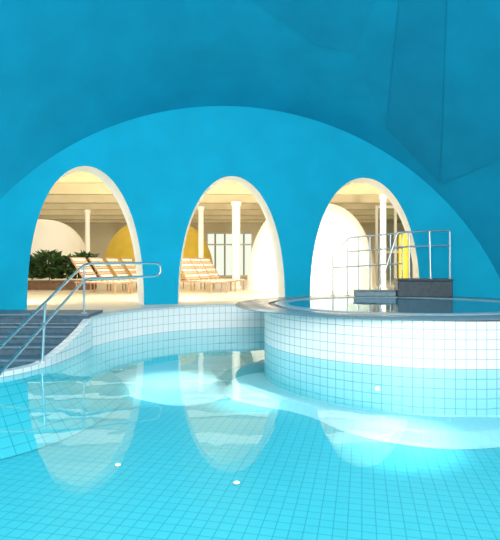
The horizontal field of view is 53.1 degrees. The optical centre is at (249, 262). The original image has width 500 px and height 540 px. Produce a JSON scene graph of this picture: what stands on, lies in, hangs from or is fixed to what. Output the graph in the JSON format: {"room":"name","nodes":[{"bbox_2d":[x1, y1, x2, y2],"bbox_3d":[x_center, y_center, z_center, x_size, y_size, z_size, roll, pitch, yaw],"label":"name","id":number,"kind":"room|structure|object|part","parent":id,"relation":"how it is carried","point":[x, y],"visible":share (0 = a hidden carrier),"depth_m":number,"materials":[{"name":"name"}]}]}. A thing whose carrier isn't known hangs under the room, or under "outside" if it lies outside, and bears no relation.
{"room":"indoor swimming pool","nodes":[
{"label":"indoor swimming pool","id":0,"kind":"room"},
{"bbox_2d":[0,279,393,373],"bbox_3d":[0.000,1.393,14.400,24.000,1.375,16.000,0,0,0],"label":"floor","id":1,"kind":"structure","parent":0,"point":[127,341],"depth_m":8.19,"materials":[{"name":"white tile"}]},
{"bbox_2d":[28,219,84,279],"bbox_3d":[-7.200,-0.395,17.200,3.588,2.200,3.075,0,0,0],"label":"dome","id":2,"kind":"object","parent":1,"relation":"on","point":[50,235],"visible":0.3,"depth_m":16.37,"materials":[{"name":"white paint"}]},
{"bbox_2d":[27,280,96,289],"bbox_3d":[-5.080,0.588,13.300,1.920,0.235,0.560,0,0,0],"label":"planter","id":3,"kind":"object","parent":1,"relation":"on","point":[32,284],"visible":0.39,"depth_m":13.06,"materials":[{"name":"brown wood"}]},
{"bbox_2d":[28,254,47,279],"bbox_3d":[-5.814,0.111,13.309,0.988,0.720,0.998,0,0,28],"label":"shrub","id":4,"kind":"object","parent":3,"relation":"on","point":[31,262],"visible":0.32,"depth_m":13.09,"materials":[{"name":"green plant"}]},
{"bbox_2d":[30,249,64,280],"bbox_3d":[-5.350,0.049,13.301,1.022,0.843,1.000,0,0,0],"label":"shrub","id":5,"kind":"object","parent":3,"relation":"on","point":[43,254],"visible":0.75,"depth_m":13.11,"materials":[{"name":"green plant"}]},
{"bbox_2d":[49,253,80,278],"bbox_3d":[-4.842,0.097,13.284,1.040,0.749,0.963,0,0,13],"label":"shrub","id":6,"kind":"object","parent":3,"relation":"on","point":[58,270],"visible":0.71,"depth_m":13.07,"materials":[{"name":"green plant"}]},
{"bbox_2d":[66,250,99,278],"bbox_3d":[-4.389,0.051,13.289,1.010,0.841,0.973,0,0,0],"label":"shrub","id":7,"kind":"object","parent":3,"relation":"on","point":[82,254],"visible":0.27,"depth_m":13.12,"materials":[{"name":"green plant"}]},
{"bbox_2d":[84,210,90,252],"bbox_3d":[-5.200,-0.497,16.000,0.202,2.404,0.202,0,0,0],"label":"column","id":8,"kind":"structure","parent":1,"relation":"on","point":[87,212],"depth_m":15.94,"materials":[{"name":"white paint"}]},
{"bbox_2d":[70,257,131,294],"bbox_3d":[-3.456,0.283,11.558,1.401,0.843,0.500,0,0,24],"label":"sun lounger","id":9,"kind":"object","parent":1,"relation":"on","point":[77,261],"visible":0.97,"depth_m":11.62,"materials":[{"name":"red wood"}]},
{"bbox_3d":[-3.877,0.153,11.746,0.478,0.582,0.473,0,0,24],"label":"backrest","id":10,"kind":"part","parent":9,"relation":"part of","materials":[{"name":"red wood"}]},
{"bbox_3d":[-3.389,0.446,11.528,1.255,0.034,0.500,0,0,24],"label":"frame","id":11,"kind":"part","parent":9,"relation":"part of","materials":[{"name":"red wood"}]},
{"bbox_2d":[88,257,136,292],"bbox_3d":[-3.216,0.283,12.118,1.401,0.843,0.500,0,0,24],"label":"sun lounger","id":12,"kind":"object","parent":1,"relation":"on","point":[99,270],"visible":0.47,"depth_m":12.23,"materials":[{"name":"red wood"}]},
{"bbox_3d":[-3.637,0.153,12.306,0.478,0.582,0.473,0,0,24],"label":"backrest","id":13,"kind":"part","parent":12,"relation":"part of","materials":[{"name":"red wood"}]},
{"bbox_2d":[104,258,136,290],"bbox_3d":[-2.976,0.283,12.678,1.401,0.843,0.500,0,0,24],"label":"sun lounger","id":14,"kind":"object","parent":1,"relation":"on","point":[114,268],"visible":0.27,"depth_m":12.84,"materials":[{"name":"red wood"}]},
{"bbox_3d":[-3.397,0.153,12.866,0.478,0.582,0.473,0,0,24],"label":"backrest","id":15,"kind":"part","parent":14,"relation":"part of","materials":[{"name":"red wood"}]},
{"bbox_2d":[120,258,136,289],"bbox_3d":[-2.736,0.283,13.238,1.401,0.843,0.500,0,0,24],"label":"sun lounger","id":16,"kind":"object","parent":1,"relation":"on","point":[127,266],"visible":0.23,"depth_m":13.37,"materials":[{"name":"red wood"}]},
{"bbox_3d":[-3.157,0.153,13.425,0.478,0.582,0.473,0,0,24],"label":"backrest","id":17,"kind":"part","parent":16,"relation":"part of","materials":[{"name":"red wood"}]},
{"bbox_2d":[101,225,214,284],"bbox_3d":[-3.220,-0.395,17.600,4.059,2.200,3.075,0,0,0],"label":"dome","id":18,"kind":"object","parent":1,"relation":"on","point":[120,246],"visible":0.23,"depth_m":16.66,"materials":[{"name":"yellow paint"}]},
{"bbox_3d":[-3.220,0.660,17.600,4.059,0.090,3.075,0,0,0],"label":"skirting","id":19,"kind":"part","parent":18,"relation":"part of","materials":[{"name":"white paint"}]},
{"bbox_2d":[197,206,203,286],"bbox_3d":[-1.480,-0.497,15.100,0.216,2.404,0.216,0,0,0],"label":"column","id":20,"kind":"structure","parent":1,"relation":"on","point":[200,208],"depth_m":15.03,"materials":[{"name":"white paint"}]},
{"bbox_2d":[180,258,228,293],"bbox_3d":[-1.183,0.283,12.031,1.401,0.843,0.500,0,0,42],"label":"sun lounger","id":21,"kind":"object","parent":1,"relation":"on","point":[185,261],"visible":0.75,"depth_m":12.21,"materials":[{"name":"red wood"}]},
{"bbox_3d":[-1.526,0.153,12.339,0.478,0.582,0.473,0,0,42],"label":"backrest","id":22,"kind":"part","parent":21,"relation":"part of","materials":[{"name":"red wood"}]},
{"bbox_3d":[-1.129,0.446,11.982,1.255,0.034,0.500,0,0,42],"label":"frame","id":23,"kind":"part","parent":21,"relation":"part of","materials":[{"name":"red wood"}]},
{"bbox_2d":[190,258,237,291],"bbox_3d":[-0.983,0.283,12.631,1.401,0.843,0.500,0,0,42],"label":"sun lounger","id":24,"kind":"object","parent":1,"relation":"on","point":[202,272],"visible":0.54,"depth_m":12.93,"materials":[{"name":"red wood"}]},
{"bbox_3d":[-1.326,0.153,12.939,0.478,0.582,0.473,0,0,42],"label":"backrest","id":25,"kind":"part","parent":24,"relation":"part of","materials":[{"name":"red wood"}]},
{"bbox_2d":[199,258,245,290],"bbox_3d":[-0.783,0.283,13.231,1.401,0.843,0.500,0,0,42],"label":"sun lounger","id":26,"kind":"object","parent":1,"relation":"on","point":[204,260],"visible":0.5,"depth_m":13.53,"materials":[{"name":"red wood"}]},
{"bbox_3d":[-1.126,0.153,13.539,0.478,0.582,0.473,0,0,42],"label":"backrest","id":27,"kind":"part","parent":26,"relation":"part of","materials":[{"name":"red wood"}]},
{"bbox_2d":[231,201,241,288],"bbox_3d":[-0.385,-0.497,13.900,0.310,2.404,0.310,0,0,0],"label":"column","id":28,"kind":"structure","parent":1,"relation":"on","point":[235,205],"depth_m":13.79,"materials":[{"name":"white paint"}]},
{"bbox_2d":[245,203,377,291],"bbox_3d":[1.660,-0.465,13.600,3.567,2.340,2.870,0,0,0],"label":"dome","id":29,"kind":"object","parent":1,"relation":"on","point":[338,224],"visible":0.43,"depth_m":12.57,"materials":[{"name":"white paint"}]},
{"bbox_3d":[1.660,0.660,13.600,3.567,0.090,2.870,0,0,0],"label":"skirting","id":30,"kind":"part","parent":29,"relation":"part of","materials":[{"name":"white paint"}]},
{"bbox_2d":[379,194,386,289],"bbox_3d":[3.300,-0.497,12.400,0.202,2.404,0.202,0,0,0],"label":"column","id":31,"kind":"structure","parent":1,"relation":"on","point":[382,197],"depth_m":12.33,"materials":[{"name":"white paint"}]},
{"bbox_2d":[375,206,413,286],"bbox_3d":[4.850,-0.495,14.800,2.270,2.400,0.070,0,0,0],"label":"glass wall","id":32,"kind":"structure","parent":1,"relation":"on","point":[395,251],"depth_m":14.77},
{"bbox_2d":[399,233,408,277],"bbox_3d":[3.820,-0.020,12.400,0.320,1.450,0.320,0,0,0],"label":"post","id":33,"kind":"object","parent":1,"relation":"on","point":[405,240],"visible":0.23,"depth_m":12.28,"materials":[{"name":"paint"}]},
{"bbox_2d":[64,223,411,278],"bbox_3d":[0.000,-0.657,22.100,24.000,2.725,0.200,0,0,0],"label":"wall","id":34,"kind":"structure","parent":0,"point":[101,234],"depth_m":22.00,"materials":[{"name":"beige paint"}]},
{"bbox_2d":[206,232,252,276],"bbox_3d":[-0.900,-0.370,22.025,2.100,2.000,0.110,0,0,0],"label":"window","id":35,"kind":"structure","parent":34,"relation":"in","point":[219,244],"depth_m":22.07,"materials":[{"name":"white glass"}]},
{"bbox_2d":[225,327,263,329],"bbox_3d":[0.000,1.080,1.925,16.400,0.001,13.250,0,0,0],"label":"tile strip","id":36,"kind":"object","parent":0,"point":[246,327],"visible":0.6,"depth_m":8.24,"materials":[{"name":"blue tile"}]},
{"bbox_2d":[0,362,499,539],"bbox_3d":[0.000,1.660,1.900,18.000,0.001,14.200,0,0,0],"label":"floor","id":37,"kind":"structure","parent":0,"point":[301,477],"depth_m":3.78,"materials":[{"name":"tile"}]},
{"bbox_2d":[0,310,102,369],"bbox_3d":[-2.978,1.149,5.875,1.843,1.001,2.250,0,0,0],"label":"entry steps","id":38,"kind":"structure","parent":37,"relation":"on","point":[55,334],"depth_m":6.10,"materials":[{"name":"tile"}]},
{"bbox_2d":[0,319,129,458],"bbox_3d":[-2.482,1.182,4.812,1.379,0.944,3.665,0,0,39],"label":"wall","id":39,"kind":"structure","parent":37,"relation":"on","point":[52,400],"depth_m":5.02,"materials":[{"name":"tile"}]},
{"bbox_2d":[0,262,161,375],"bbox_3d":[-2.033,0.822,5.439,0.756,1.673,3.447,0,0,15],"label":"handrail","id":40,"kind":"object","parent":37,"relation":"on","point":[44,304],"visible":1,"depth_m":5.47,"materials":[{"name":"metal"}]},
{"bbox_3d":[-2.145,0.715,5.200,0.059,0.601,0.029,0,0,0],"label":"post","id":41,"kind":"part","parent":40,"relation":"part of","materials":[{"name":"metal"}]},
{"bbox_3d":[-2.130,0.334,6.420,0.030,0.628,0.029,0,0,0],"label":"post","id":42,"kind":"part","parent":40,"relation":"part of","materials":[{"name":"metal"}]},
{"bbox_2d":[115,355,245,405],"bbox_3d":[-1.072,1.598,7.162,1.735,0.120,2.644,0,0,8],"label":"bench","id":43,"kind":"object","parent":37,"relation":"on","point":[191,381],"visible":0.94,"depth_m":6.60,"materials":[{"name":"tile"}]},
{"bbox_2d":[224,372,499,448],"bbox_3d":[1.097,1.598,5.584,3.593,0.120,1.390,0,0,34],"label":"bench","id":44,"kind":"object","parent":37,"relation":"on","point":[437,431],"visible":1,"depth_m":4.95,"materials":[{"name":"tile"}]},
{"bbox_2d":[235,295,499,414],"bbox_3d":[2.140,1.112,7.037,4.700,1.086,3.930,0,0,0],"label":"basin","id":45,"kind":"object","parent":37,"relation":"on","point":[423,363],"visible":0.82,"depth_m":5.28,"materials":[{"name":"tile"}]},
{"bbox_2d":[331,233,402,295],"bbox_3d":[2.070,0.017,8.820,1.292,1.113,0.112,0,0,0],"label":"handrail","id":46,"kind":"object","parent":45,"relation":"on","point":[390,234],"visible":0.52,"depth_m":8.81,"materials":[{"name":"metal"}]},
{"bbox_3d":[1.720,0.077,8.830,0.027,0.994,0.027,0,0,45],"label":"post","id":47,"kind":"part","parent":46,"relation":"part of","materials":[{"name":"metal"}]},
{"bbox_3d":[1.920,0.059,8.840,0.027,1.029,0.027,0,0,45],"label":"post","id":48,"kind":"part","parent":46,"relation":"part of","materials":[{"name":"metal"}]},
{"bbox_3d":[2.070,0.045,8.805,1.222,0.099,0.029,0,0,0],"label":"rail","id":49,"kind":"part","parent":46,"relation":"part of","materials":[{"name":"metal"}]},
{"bbox_3d":[2.120,0.050,8.840,0.027,1.049,0.027,0,0,45],"label":"post","id":50,"kind":"part","parent":46,"relation":"part of","materials":[{"name":"metal"}]},
{"bbox_3d":[2.200,-0.235,8.820,0.962,0.099,0.029,0,0,1],"label":"rail","id":51,"kind":"part","parent":46,"relation":"part of","materials":[{"name":"metal"}]},
{"bbox_3d":[2.300,0.042,8.835,0.027,1.064,0.027,0,0,45],"label":"post","id":52,"kind":"part","parent":46,"relation":"part of","materials":[{"name":"metal"}]},
{"bbox_3d":[2.480,0.037,8.825,0.027,1.074,0.027,0,0,-15],"label":"post","id":53,"kind":"part","parent":46,"relation":"part of","materials":[{"name":"metal"}]},
{"bbox_3d":[2.680,0.027,8.810,0.027,1.094,0.027,0,0,45],"label":"post","id":54,"kind":"part","parent":46,"relation":"part of","materials":[{"name":"metal"}]},
{"bbox_2d":[288,298,499,312],"bbox_3d":[2.140,0.580,7.040,3.196,0.001,2.669,0,0,0],"label":"water","id":55,"kind":"object","parent":45,"relation":"in","point":[397,305],"visible":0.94,"depth_m":6.82,"materials":[{"name":"blue liquid"}]},
{"bbox_2d":[353,278,453,297],"bbox_3d":[2.572,0.415,8.502,1.600,0.305,0.440,0,0,7],"label":"steps","id":56,"kind":"structure","parent":45,"relation":"on","point":[403,287],"depth_m":8.28,"materials":[{"name":"stone"}]},
{"bbox_2d":[378,229,450,289],"bbox_3d":[2.784,0.000,8.495,1.303,1.147,0.123,0,0,2],"label":"handrail","id":57,"kind":"object","parent":56,"relation":"on","point":[429,231],"visible":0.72,"depth_m":8.51,"materials":[{"name":"metal"}]},
{"bbox_3d":[2.720,-0.132,8.530,0.029,0.788,0.049,0,0,0],"label":"post","id":58,"kind":"part","parent":57,"relation":"part of","materials":[{"name":"metal"}]},
{"bbox_3d":[2.920,-0.285,8.520,0.962,0.061,0.031,0,0,2],"label":"rail","id":59,"kind":"part","parent":57,"relation":"part of","materials":[{"name":"metal"}]},
{"bbox_3d":[3.060,-0.139,8.488,0.030,0.804,0.084,0,0,0],"label":"post","id":60,"kind":"part","parent":57,"relation":"part of","materials":[{"name":"metal"}]},
{"bbox_2d":[0,0,499,277],"bbox_3d":[0.000,-2.220,2.071,17.000,8.600,14.142,0,0,0],"label":"ceiling","id":61,"kind":"structure","parent":0,"point":[71,71],"depth_m":7.51,"materials":[{"name":"blue paint"}]},
{"bbox_2d":[253,0,375,51],"bbox_3d":[0.698,-3.427,6.921,2.049,0.554,1.173,0,0,0],"label":"trim","id":62,"kind":"structure","parent":61,"relation":"attached to","point":[330,24],"depth_m":7.02,"materials":[{"name":"blue paint"}]},
{"bbox_2d":[0,106,499,309],"bbox_3d":[0.015,-0.341,8.201,9.569,4.841,2.063,0,0,-14],"label":"wall","id":63,"kind":"structure","parent":0,"point":[158,168],"depth_m":8.76,"materials":[{"name":"blue paint"}]},
{"bbox_2d":[91,304,234,318],"bbox_3d":[1.326,0.708,7.832,7.483,0.025,1.900,0,0,-8],"label":"trim","id":64,"kind":"structure","parent":63,"relation":"attached to","point":[110,313],"depth_m":7.64,"materials":[{"name":"tile"}]},
{"bbox_2d":[355,0,398,127],"bbox_3d":[1.845,-2.976,7.481,0.553,1.273,2.451,0,0,11],"label":"ceiling","id":65,"kind":"structure","parent":63,"relation":"attached to","point":[374,50],"depth_m":7.35,"materials":[{"name":"blue paint"}]},
{"bbox_2d":[386,0,445,183],"bbox_3d":[2.455,-2.485,7.564,0.890,2.193,2.906,0,0,19],"label":"ceiling","id":66,"kind":"structure","parent":63,"relation":"attached to","point":[415,106],"depth_m":7.56,"materials":[{"name":"blue paint"}]},
{"bbox_2d":[441,0,499,184],"bbox_3d":[3.366,-2.430,7.223,1.059,2.118,2.964,0,0,19],"label":"ceiling","id":67,"kind":"structure","parent":63,"relation":"attached to","point":[471,106],"depth_m":7.19,"materials":[{"name":"blue paint"}]},
{"label":"ceiling","id":68,"kind":"structure","parent":0,"visible":0},
{"bbox_2d":[55,171,365,183],"bbox_3d":[0.000,-1.859,10.600,23.800,0.319,0.220,0,0,0],"label":"ceiling beam","id":69,"kind":"structure","parent":68,"relation":"attached to","point":[80,177],"depth_m":10.49,"materials":[{"name":"paint"}]},
{"bbox_2d":[48,184,382,194],"bbox_3d":[0.000,-1.859,12.400,23.800,0.319,0.220,0,0,0],"label":"ceiling beam","id":70,"kind":"structure","parent":68,"relation":"attached to","point":[57,189],"depth_m":12.29,"materials":[{"name":"paint"}]},
{"bbox_2d":[41,204,393,209],"bbox_3d":[0.000,-1.859,16.000,23.800,0.319,0.220,0,0,0],"label":"ceiling beam","id":71,"kind":"structure","parent":68,"relation":"attached to","point":[45,206],"depth_m":15.89,"materials":[{"name":"paint"}]},
{"bbox_2d":[44,195,391,203],"bbox_3d":[0.000,-1.859,14.200,23.800,0.319,0.220,0,0,0],"label":"ceiling beam","id":72,"kind":"structure","parent":68,"relation":"attached to","point":[50,199],"depth_m":14.09,"materials":[{"name":"paint"}]},
{"bbox_2d":[39,210,398,215],"bbox_3d":[0.000,-1.859,17.800,23.800,0.319,0.220,0,0,0],"label":"ceiling beam","id":73,"kind":"structure","parent":68,"relation":"attached to","point":[42,212],"depth_m":17.69,"materials":[{"name":"paint"}]},
{"bbox_2d":[38,216,400,219],"bbox_3d":[0.000,-1.859,19.600,23.800,0.319,0.220,0,0,0],"label":"ceiling beam","id":74,"kind":"structure","parent":68,"relation":"attached to","point":[39,217],"depth_m":19.49,"materials":[{"name":"paint"}]},
{"bbox_2d":[54,220,401,222],"bbox_3d":[0.000,-1.859,21.200,23.800,0.319,0.220,0,0,0],"label":"ceiling beam","id":75,"kind":"structure","parent":68,"relation":"attached to","point":[61,221],"depth_m":21.09,"materials":[{"name":"paint"}]}
]}

